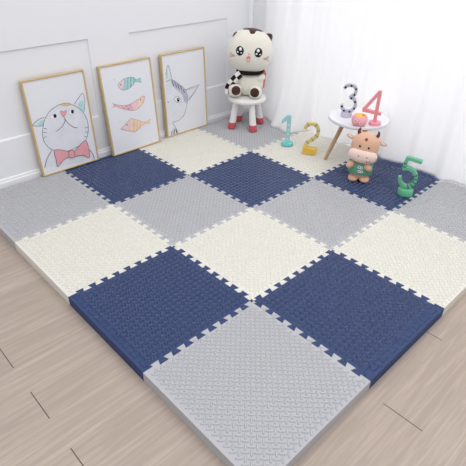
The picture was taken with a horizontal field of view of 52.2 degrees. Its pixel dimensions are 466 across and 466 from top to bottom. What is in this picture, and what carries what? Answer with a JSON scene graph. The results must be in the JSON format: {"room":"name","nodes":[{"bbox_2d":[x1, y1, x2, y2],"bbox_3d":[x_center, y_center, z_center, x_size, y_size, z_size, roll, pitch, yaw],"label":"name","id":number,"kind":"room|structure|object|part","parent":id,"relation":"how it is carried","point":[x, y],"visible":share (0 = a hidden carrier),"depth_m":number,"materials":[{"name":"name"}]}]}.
{"room":"children's room","nodes":[
{"label":"children's room","id":0,"kind":"room"},
{"bbox_2d":[0,0,253,179],"bbox_3d":[-2.308,-0.928,1.831,7.220,2.500,0.140,-27,42,-35],"label":"wall","id":1,"kind":"structure","parent":0,"point":[39,38],"depth_m":3.14,"materials":[{"name":"white paint"}]},
{"bbox_2d":[0,105,248,189],"bbox_3d":[-2.335,0.138,2.391,7.040,0.101,0.015,-27,42,-35],"label":"baseboard","id":2,"kind":"structure","parent":1,"relation":"attached to","point":[36,173],"depth_m":3.20,"materials":[{"name":"white"}]},
{"bbox_2d":[253,0,465,185],"bbox_3d":[1.336,-1.337,2.613,0.224,2.306,3.546,-27,42,-35],"label":"sheer curtain","id":3,"kind":"object","parent":1,"relation":"hanging from","point":[411,51],"visible":0.81,"depth_m":3.30,"materials":[{"name":"fabric"}]},
{"bbox_2d":[0,233,465,465],"bbox_3d":[0.164,1.536,0.471,7.400,0.060,7.250,-27,42,-35],"label":"floor","id":4,"kind":"structure","parent":0,"point":[67,398],"depth_m":1.77,"materials":[{"name":"brown wood"}]},
{"bbox_2d":[0,112,465,465],"bbox_3d":[0.129,-0.150,2.928,2.474,0.054,2.470,-27,42,-35],"label":"foam mat","id":5,"kind":"object","parent":4,"relation":"on","point":[255,391],"depth_m":2.39,"materials":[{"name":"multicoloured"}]},
{"bbox_2d":[19,69,98,176],"bbox_3d":[-1.131,-0.725,3.152,0.418,0.629,0.052,-27,42,-35],"label":"framed picture","id":6,"kind":"object","parent":5,"relation":"on","point":[57,106],"visible":1,"depth_m":3.13,"materials":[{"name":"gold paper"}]},
{"bbox_2d":[96,57,160,155],"bbox_3d":[-0.740,-0.913,3.447,0.418,0.628,0.079,-27,42,-35],"label":"framed picture","id":7,"kind":"object","parent":5,"relation":"on","point":[126,87],"visible":1,"depth_m":3.43,"materials":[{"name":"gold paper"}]},
{"bbox_2d":[159,47,207,137],"bbox_3d":[-0.379,-1.109,3.753,0.418,0.629,0.052,-27,42,-35],"label":"framed picture","id":8,"kind":"object","parent":5,"relation":"on","point":[182,73],"visible":1,"depth_m":3.73,"materials":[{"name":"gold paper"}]},
{"bbox_2d":[228,93,265,131],"bbox_3d":[0.113,-1.019,3.960,0.312,0.258,0.313,2,33,1],"label":"stool","id":9,"kind":"object","parent":5,"relation":"on","point":[238,102],"visible":0.8,"depth_m":3.88,"materials":[{"name":"white plastic"}]},
{"bbox_3d":[0.008,-0.996,3.914,0.084,0.185,0.058,-14,36,-21],"label":"leg","id":10,"kind":"part","parent":9,"relation":"part of","materials":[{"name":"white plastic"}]},
{"bbox_3d":[0.056,-1.080,4.043,0.058,0.185,0.084,-14,36,-21],"label":"leg","id":11,"kind":"part","parent":9,"relation":"part of","materials":[{"name":"white plastic"}]},
{"bbox_3d":[0.115,-1.111,3.900,0.312,0.038,0.312,2,33,1],"label":"seat","id":12,"kind":"part","parent":9,"relation":"part of","materials":[{"name":"white plastic"}]},
{"bbox_2d":[225,28,272,98],"bbox_3d":[0.124,-1.339,3.754,0.372,0.522,0.294,2,33,1],"label":"plush","id":13,"kind":"object","parent":9,"relation":"on","point":[249,50],"visible":1,"depth_m":3.64,"materials":[{"name":"white fabric"}]},
{"bbox_3d":[0.013,-1.143,3.806,0.108,0.108,0.151,2,33,1],"label":"hind leg","id":14,"kind":"part","parent":13,"relation":"part of","materials":[{"name":"white"}]},
{"bbox_3d":[0.181,-1.127,3.810,0.104,0.108,0.151,2,33,1],"label":"hind leg","id":15,"kind":"part","parent":13,"relation":"part of","materials":[{"name":"white"}]},
{"bbox_3d":[0.214,-1.235,3.786,0.088,0.065,0.068,2,33,1],"label":"arm","id":16,"kind":"part","parent":13,"relation":"part of","materials":[{"name":"white fabric"}]},
{"bbox_3d":[0.158,-0.963,3.867,0.058,0.185,0.084,-14,36,-21],"label":"leg","id":17,"kind":"part","parent":9,"relation":"part of","materials":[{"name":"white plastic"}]},
{"bbox_3d":[0.216,-1.053,4.005,0.084,0.185,0.058,-14,36,-21],"label":"leg","id":18,"kind":"part","parent":9,"relation":"part of","materials":[{"name":"white plastic"}]},
{"bbox_2d":[281,114,292,146],"bbox_3d":[0.419,-0.787,3.637,0.099,0.238,0.094,5,34,6],"label":"figurine","id":19,"kind":"object","parent":5,"relation":"on","point":[286,143],"visible":1,"depth_m":3.63,"materials":[{"name":"teal paint"}]},
{"bbox_2d":[302,121,319,154],"bbox_3d":[0.574,-0.698,3.499,0.119,0.246,0.048,6,34,8],"label":"figurine","id":20,"kind":"object","parent":5,"relation":"on","point":[308,150],"visible":1,"depth_m":3.50,"materials":[{"name":"yellow plastic"}]},
{"bbox_2d":[324,107,389,159],"bbox_3d":[0.862,-0.659,3.354,0.416,0.340,0.416,-27,42,-35],"label":"side table","id":21,"kind":"object","parent":5,"relation":"on","point":[334,115],"visible":0.7,"depth_m":3.25,"materials":[{"name":"white paint"}]},
{"bbox_3d":[0.731,-0.667,3.385,0.133,0.316,0.034,9,34,12],"label":"leg","id":22,"kind":"part","parent":21,"relation":"part of","materials":[{"name":"brown wood"}]},
{"bbox_2d":[340,83,357,117],"bbox_3d":[0.787,-0.899,3.217,0.111,0.224,0.076,8,34,11],"label":"figurine","id":23,"kind":"object","parent":21,"relation":"on","point":[345,113],"visible":1,"depth_m":3.22,"materials":[{"name":"white plastic"}]},
{"bbox_2d":[351,113,367,126],"bbox_3d":[0.829,-0.744,3.114,0.106,0.079,0.108,9,34,12],"label":"round pot","id":24,"kind":"object","parent":21,"relation":"on","point":[358,119],"visible":1,"depth_m":3.08,"materials":[{"name":"pink ceramic"}]},
{"bbox_2d":[362,90,381,125],"bbox_3d":[0.914,-0.819,3.101,0.134,0.222,0.078,10,35,14],"label":"figurine","id":25,"kind":"object","parent":21,"relation":"on","point":[374,122],"visible":1,"depth_m":3.10,"materials":[{"name":"pink paint"}]},
{"bbox_2d":[346,127,386,182],"bbox_3d":[0.858,-0.508,3.111,0.263,0.361,0.165,10,34,13],"label":"plush","id":26,"kind":"object","parent":5,"relation":"on","point":[365,146],"visible":1,"depth_m":3.05,"materials":[{"name":"brown fabric"}]},
{"bbox_3d":[0.771,-0.453,3.124,0.059,0.048,0.044,-10,35,-16],"label":"arm","id":27,"kind":"part","parent":26,"relation":"part of","materials":[{"name":"brown fabric"}]},
{"bbox_3d":[0.879,-0.429,3.102,0.044,0.048,0.059,-23,40,-32],"label":"arm","id":28,"kind":"part","parent":26,"relation":"part of","materials":[{"name":"brown fabric"}]},
{"bbox_2d":[397,155,422,197],"bbox_3d":[1.097,-0.355,2.971,0.119,0.264,0.068,14,35,18],"label":"figurine","id":29,"kind":"object","parent":5,"relation":"on","point":[404,190],"visible":1,"depth_m":2.97,"materials":[{"name":"green paint"}]}
]}

